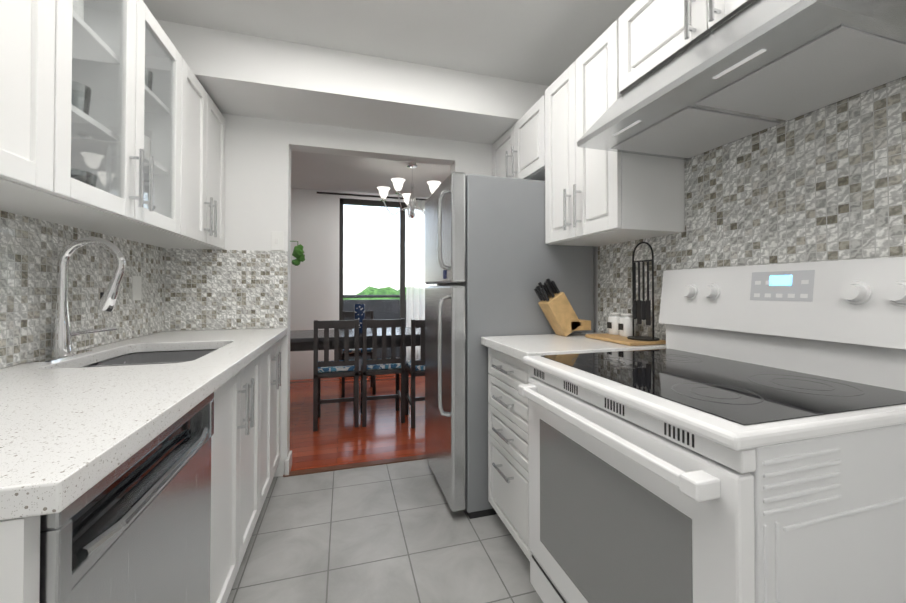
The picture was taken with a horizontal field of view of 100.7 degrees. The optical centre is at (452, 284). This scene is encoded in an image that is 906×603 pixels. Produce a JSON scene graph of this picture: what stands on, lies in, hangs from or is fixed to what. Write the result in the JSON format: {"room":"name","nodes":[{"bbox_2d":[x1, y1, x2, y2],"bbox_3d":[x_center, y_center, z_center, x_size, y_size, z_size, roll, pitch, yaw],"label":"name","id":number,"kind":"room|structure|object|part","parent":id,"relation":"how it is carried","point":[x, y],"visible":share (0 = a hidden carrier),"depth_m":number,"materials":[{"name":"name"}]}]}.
{"room":"kitchen","nodes":[
{"label":"kitchen","id":0,"kind":"room"},
{"bbox_2d":[290,188,339,379],"bbox_3d":[-2.477,-0.014,4.758,1.980,2.460,0.120,0,-1,-16],"label":"wall","id":1,"kind":"structure","parent":0,"point":[314,293],"depth_m":4.89,"materials":[{"name":"paint"}]},
{"bbox_2d":[339,198,405,373],"bbox_3d":[-0.340,0.034,5.377,2.470,2.380,0.060,0,-1,-16],"label":"window","id":2,"kind":"structure","parent":1,"relation":"in","point":[360,202],"depth_m":5.17,"materials":[{"name":"clear glass"}]},
{"bbox_2d":[169,114,491,476],"bbox_3d":[-0.547,-0.040,2.558,2.378,2.460,0.120,0,-1,-16],"label":"wall","id":3,"kind":"structure","parent":0,"point":[257,181],"depth_m":2.35,"materials":[{"name":"paint"}]},
{"bbox_2d":[164,248,287,330],"bbox_3d":[-1.350,0.027,2.258,0.654,0.475,0.008,0,-1,-16],"label":"backsplash","id":4,"kind":"structure","parent":3,"relation":"attached to","point":[206,289],"depth_m":2.25,"materials":[{"name":"tile"}]},
{"bbox_2d":[271,231,282,250],"bbox_3d":[-1.094,-0.272,2.334,0.070,0.118,0.012,0,-1,-16],"label":"light switch","id":5,"kind":"object","parent":3,"relation":"attached to","point":[276,241],"visible":1,"depth_m":2.33,"materials":[{"name":"white plastic"}]},
{"bbox_2d":[285,450,291,474],"bbox_3d":[-1.051,1.138,2.397,0.026,0.100,0.146,0,-1,-16],"label":"baseboard","id":6,"kind":"structure","parent":3,"relation":"attached to","point":[288,463],"depth_m":2.34,"materials":[{"name":"white wood"}]},
{"bbox_2d":[290,241,304,265],"bbox_3d":[-1.006,-0.204,2.427,0.092,0.160,0.086,0,-1,-16],"label":"hanging plant","id":7,"kind":"object","parent":3,"relation":"attached to","point":[298,254],"visible":1,"depth_m":2.42,"materials":[{"name":"green plant"}]},
{"bbox_2d":[156,19,548,144],"bbox_3d":[-0.471,-1.153,2.307,2.378,0.240,0.430,0,-1,-16],"label":"soffit","id":8,"kind":"structure","parent":0,"point":[248,75],"depth_m":2.13,"materials":[{"name":"paint"}]},
{"bbox_2d":[340,192,427,201],"bbox_3d":[-0.340,-1.196,5.391,2.470,0.080,0.120,0,-1,-16],"label":"wall","id":9,"kind":"structure","parent":0,"point":[368,198],"depth_m":5.11,"materials":[{"name":"paint"}]},
{"bbox_2d":[226,374,542,602],"bbox_3d":[-0.263,1.214,1.990,5.100,0.060,6.640,0,-1,-16],"label":"floor","id":10,"kind":"structure","parent":0,"point":[400,532],"depth_m":1.81,"materials":[{"name":"tile"}]},
{"bbox_2d":[0,385,227,602],"bbox_3d":[-0.921,0.731,0.714,0.633,0.876,0.714,0,-1,-16],"label":"base cabinet","id":11,"kind":"object","parent":10,"relation":"on","point":[141,469],"depth_m":0.72,"materials":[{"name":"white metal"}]},
{"bbox_2d":[39,392,213,602],"bbox_3d":[-0.877,0.731,0.710,0.595,0.876,0.622,0,-1,-16],"label":"dishwasher","id":12,"kind":"object","parent":11,"relation":"in","point":[140,532],"depth_m":0.72,"materials":[{"name":"silver metal"}]},
{"bbox_2d":[0,329,287,520],"bbox_3d":[-1.080,0.276,1.316,0.660,0.040,1.957,0,-1,-16],"label":"countertop","id":13,"kind":"structure","parent":11,"relation":"on","point":[64,432],"depth_m":0.77,"materials":[{"name":"white stone"}]},
{"bbox_2d":[18,237,125,364],"bbox_3d":[-1.309,0.041,1.348,0.217,0.430,0.260,0,-1,-16],"label":"faucet","id":14,"kind":"object","parent":13,"relation":"on","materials":[{"name":"metal"}]},
{"bbox_2d":[64,345,243,408],"bbox_3d":[-1.144,0.389,1.443,0.470,0.207,0.621,0,-1,-16],"label":"sink","id":15,"kind":"object","parent":13,"relation":"in","point":[182,352],"depth_m":1.66,"materials":[{"name":"silver metal"}]},
{"bbox_2d":[224,393,267,602],"bbox_3d":[-1.137,0.855,1.440,0.623,0.645,0.651,0,-1,-16],"label":"base cabinet","id":16,"kind":"object","parent":10,"relation":"on","point":[245,420],"depth_m":1.44,"materials":[{"name":"white wood"}]},
{"bbox_2d":[244,341,280,490],"bbox_3d":[-1.295,0.745,1.986,0.623,0.878,0.540,0,-1,-16],"label":"base cabinet","id":17,"kind":"object","parent":10,"relation":"on","point":[264,374],"depth_m":2.02,"materials":[{"name":"white wood"}]},
{"bbox_2d":[313,319,358,431],"bbox_3d":[-1.019,0.747,3.292,0.360,0.905,0.380,0,-1,-16],"label":"chair","id":18,"kind":"object","parent":10,"relation":"on","point":[336,367],"visible":1,"depth_m":3.13,"materials":[{"name":"brown wood"}]},
{"bbox_3d":[-1.023,0.714,3.307,0.340,0.039,0.340,0,-1,-16],"label":"seat","id":19,"kind":"part","parent":18,"relation":"part of","materials":[{"name":"blue fabric"}]},
{"bbox_2d":[283,454,425,476],"bbox_3d":[-0.512,1.186,2.499,1.135,0.007,0.055,0,-1,-16],"label":"threshold","id":20,"kind":"object","parent":10,"relation":"on","point":[352,465],"depth_m":2.46,"materials":[{"name":"brown wood"}]},
{"bbox_2d":[290,327,420,350],"bbox_3d":[-0.932,0.837,3.727,1.820,0.735,0.700,0,-1,-16],"label":"dining table","id":21,"kind":"object","parent":10,"relation":"on","point":[301,340],"depth_m":3.47,"materials":[{"name":"brown wood"}]},
{"bbox_2d":[354,304,364,332],"bbox_3d":[-0.912,0.327,3.666,0.104,0.280,0.104,0,-1,-16],"label":"vase","id":22,"kind":"object","parent":21,"relation":"on","point":[359,311],"visible":0.75,"depth_m":3.62,"materials":[{"name":"blue ceramic"}]},
{"bbox_2d":[342,311,375,396],"bbox_3d":[-1.075,0.758,4.260,0.360,0.905,0.380,0,-1,-16],"label":"chair","id":23,"kind":"object","parent":10,"relation":"on","point":[350,314],"visible":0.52,"depth_m":4.12,"materials":[{"name":"brown wood"}]},
{"bbox_3d":[-1.071,0.725,4.245,0.340,0.039,0.340,0,-1,-16],"label":"seat","id":24,"kind":"part","parent":23,"relation":"part of","materials":[{"name":"fabric"}]},
{"bbox_2d":[361,318,404,426],"bbox_3d":[-0.641,0.748,3.391,0.360,0.905,0.380,0,-1,-16],"label":"chair","id":25,"kind":"object","parent":10,"relation":"on","point":[383,365],"visible":1,"depth_m":3.23,"materials":[{"name":"brown wood"}]},
{"bbox_3d":[-0.645,0.715,3.406,0.340,0.039,0.340,0,-1,-16],"label":"seat","id":26,"kind":"part","parent":25,"relation":"part of","materials":[{"name":"blue fabric"}]},
{"bbox_2d":[405,319,424,427],"bbox_3d":[-0.226,0.747,3.360,0.360,0.905,0.380,0,-1,-16],"label":"chair","id":27,"kind":"object","parent":10,"relation":"on","point":[414,367],"visible":0.33,"depth_m":3.16,"materials":[{"name":"brown wood"}]},
{"bbox_3d":[-0.231,0.715,3.375,0.340,0.039,0.340,0,-1,-16],"label":"seat","id":28,"kind":"part","parent":27,"relation":"part of","materials":[{"name":"blue fabric"}]},
{"bbox_2d":[425,172,593,518],"bbox_3d":[0.272,0.302,2.292,0.890,1.770,0.660,0,-1,-16],"label":"fridge","id":29,"kind":"object","parent":10,"relation":"on","point":[492,259],"visible":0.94,"depth_m":1.94,"materials":[{"name":"metal"}]},
{"bbox_2d":[481,332,665,560],"bbox_3d":[0.545,0.721,1.749,0.718,0.920,0.505,0,-1,-16],"label":"base cabinet","id":30,"kind":"object","parent":10,"relation":"on","point":[508,458],"visible":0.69,"depth_m":1.63,"materials":[{"name":"white wood"}]},
{"bbox_2d":[481,332,665,360],"bbox_3d":[0.551,0.281,1.756,0.707,0.040,0.505,0,-1,-16],"label":"countertop","id":31,"kind":"structure","parent":30,"relation":"on","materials":[{"name":"stone"}]},
{"bbox_2d":[534,278,590,335],"bbox_3d":[0.561,0.115,1.946,0.288,0.294,0.100,0,-1,-16],"label":"knife block","id":32,"kind":"object","parent":31,"relation":"on","point":[558,311],"visible":1,"depth_m":1.90,"materials":[{"name":"brown wood"}]},
{"bbox_2d":[585,333,665,345],"bbox_3d":[0.800,0.252,1.753,0.205,0.015,0.310,0,-1,-16],"label":"wood tray","id":33,"kind":"object","parent":31,"relation":"on","point":[618,339],"visible":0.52,"depth_m":1.66,"materials":[{"name":"brown wood"}]},
{"bbox_2d":[607,312,621,334],"bbox_3d":[0.810,0.190,1.871,0.073,0.110,0.071,0,-1,-16],"label":"canister","id":34,"kind":"object","parent":33,"relation":"on","point":[613,322],"visible":0.85,"depth_m":1.85,"materials":[{"name":"ceramic"}]},
{"bbox_2d":[618,313,635,336],"bbox_3d":[0.832,0.189,1.794,0.073,0.110,0.071,0,-1,-16],"label":"canister","id":35,"kind":"object","parent":33,"relation":"on","point":[625,326],"visible":0.9,"depth_m":1.77,"materials":[{"name":"ceramic"}]},
{"bbox_2d":[627,242,658,340],"bbox_3d":[0.854,0.024,1.688,0.130,0.438,0.130,0,-1,-16],"label":"stand","id":36,"kind":"object","parent":33,"relation":"on","point":[641,310],"visible":1,"depth_m":1.67,"materials":[{"name":"black metal"}]},
{"bbox_2d":[518,257,905,602],"bbox_3d":[0.687,0.554,1.095,0.747,1.238,0.787,0,-1,-16],"label":"stove","id":37,"kind":"object","parent":10,"relation":"on","point":[740,437],"visible":1,"depth_m":0.88,"materials":[{"name":"metal"}]},
{"bbox_3d":[0.374,0.685,1.003,0.096,0.793,0.771,0,-1,-16],"label":"door","id":38,"kind":"part","parent":37,"relation":"part of","materials":[{"name":"white metal"}]},
{"bbox_3d":[0.705,0.257,1.104,0.590,0.002,0.727,0,-1,-16],"label":"glass","id":39,"kind":"part","parent":37,"relation":"part of","materials":[{"name":"black glass"}]},
{"bbox_2d":[143,0,635,197],"bbox_3d":[-0.263,-1.306,2.020,4.940,0.060,6.640,0,-1,-16],"label":"ceiling","id":40,"kind":"structure","parent":0,"point":[546,42],"depth_m":1.90,"materials":[{"name":"paint"}]},
{"bbox_2d":[317,192,426,200],"bbox_3d":[-0.360,-1.183,5.229,2.900,0.023,0.024,0,-1,-16],"label":"curtain rod","id":41,"kind":"object","parent":40,"relation":"attached to","point":[363,195],"visible":0.38,"depth_m":4.97,"materials":[{"name":"black metal"}]},
{"bbox_2d":[406,200,436,359],"bbox_3d":[-0.331,0.009,5.223,0.640,2.365,0.060,0,-1,-16],"label":"sheer curtain","id":42,"kind":"object","parent":41,"relation":"hanging from","point":[416,284],"visible":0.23,"depth_m":5.17,"materials":[{"name":"white fabric"}]},
{"bbox_2d":[377,162,440,217],"bbox_3d":[-0.429,-0.971,3.923,0.711,0.565,0.682,0,-1,-16],"label":"chandelier","id":43,"kind":"object","parent":40,"relation":"hanging from","point":[410,200],"visible":0.71,"depth_m":3.87,"materials":[{"name":"white glass"}]},
{"bbox_3d":[-0.429,-0.971,3.923,0.631,0.565,0.602,0,-1,-16],"label":"frame","id":44,"kind":"part","parent":43,"relation":"part of","materials":[{"name":"silver metal"}]},
{"bbox_2d":[593,246,601,332],"bbox_3d":[1.191,-0.058,1.047,0.120,2.460,3.990,0,-1,-16],"label":"wall","id":45,"kind":"structure","parent":0,"point":[595,255],"depth_m":2.14,"materials":[{"name":"paint"}]},
{"bbox_2d":[492,0,755,246],"bbox_3d":[0.828,-0.641,1.405,0.375,0.835,2.867,0,-1,-16],"label":"wall cabinets","id":46,"kind":"object","parent":45,"relation":"attached to","point":[595,197],"visible":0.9,"depth_m":1.57,"materials":[{"name":"white wood"}]},
{"bbox_2d":[598,232,684,339],"bbox_3d":[0.895,0.021,1.837,0.008,0.478,0.563,0,-1,-16],"label":"backsplash","id":47,"kind":"structure","parent":45,"relation":"attached to","point":[614,277],"depth_m":1.83,"materials":[{"name":"tile"}]},
{"bbox_2d":[577,0,905,159],"bbox_3d":[0.827,-0.638,1.137,0.527,0.231,0.750,0,-1,-16],"label":"range hood","id":48,"kind":"object","parent":45,"relation":"attached to","point":[756,66],"visible":1,"depth_m":0.97,"materials":[{"name":"silver metal"}]},
{"bbox_2d":[684,77,905,268],"bbox_3d":[1.117,-0.252,1.073,0.008,1.005,1.035,0,-1,-16],"label":"backsplash","id":49,"kind":"structure","parent":45,"relation":"attached to","point":[827,183],"depth_m":1.15,"materials":[{"name":"tile"}]},
{"bbox_3d":[-1.209,-0.066,0.352,0.120,2.460,3.990,0,-1,-16],"label":"wall","id":50,"kind":"structure","parent":0,"visible":0},
{"bbox_2d":[0,211,164,367],"bbox_3d":[-1.356,0.013,1.089,0.008,0.475,2.250,0,-1,-16],"label":"backsplash","id":51,"kind":"structure","parent":50,"relation":"attached to","point":[31,249],"depth_m":1.40,"materials":[{"name":"tile"}]},
{"bbox_2d":[132,276,141,300],"bbox_3d":[-1.574,0.017,1.869,0.007,0.120,0.080,0,-1,-16],"label":"electrical outlet","id":52,"kind":"object","parent":51,"relation":"attached to","point":[136,286],"visible":1,"depth_m":1.86,"materials":[{"name":"white plastic"}]},
{"bbox_2d":[0,0,224,249],"bbox_3d":[-1.155,-0.621,1.024,0.347,0.793,2.497,0,-1,-16],"label":"wall cabinets","id":53,"kind":"object","parent":50,"relation":"attached to","point":[112,120],"visible":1,"depth_m":1.24,"materials":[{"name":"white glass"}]},
{"bbox_3d":[-1.103,-0.618,1.291,0.004,0.687,0.648,0,-1,-16],"label":"glass","id":54,"kind":"part","parent":53,"relation":"part of","materials":[{"name":"clear glass"}]},
{"label":"outside","id":55,"kind":"structure","parent":0,"visible":0},
{"bbox_2d":[351,357,405,369],"bbox_3d":[-0.755,1.301,6.022,8.000,0.100,1.380,0,-1,-16],"label":"balcony slab","id":56,"kind":"object","parent":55,"point":[360,360],"depth_m":6.13,"materials":[{"name":"grey concrete"}]},
{"bbox_2d":[343,299,405,359],"bbox_3d":[-0.926,0.758,6.619,8.000,1.000,0.150,0,-1,-16],"label":"parapet","id":57,"kind":"object","parent":56,"relation":"on","point":[373,305],"depth_m":6.45,"materials":[{"name":"grey concrete"}]},
{"bbox_2d":[343,295,405,297],"bbox_3d":[-0.924,0.198,6.621,8.000,0.050,0.050,0,-1,-16],"label":"rail","id":58,"kind":"object","parent":57,"relation":"on","point":[367,296],"depth_m":6.47,"materials":[{"name":"metal"}]},
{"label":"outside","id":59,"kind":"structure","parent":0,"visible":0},
{"bbox_2d":[348,286,399,299],"bbox_3d":[-8.564,5.865,43.797,9.429,11.491,10.109,0,-1,-16],"label":"tree","id":60,"kind":"object","parent":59,"point":[385,291],"depth_m":42.87,"materials":[{"name":"green plant"}]}
]}

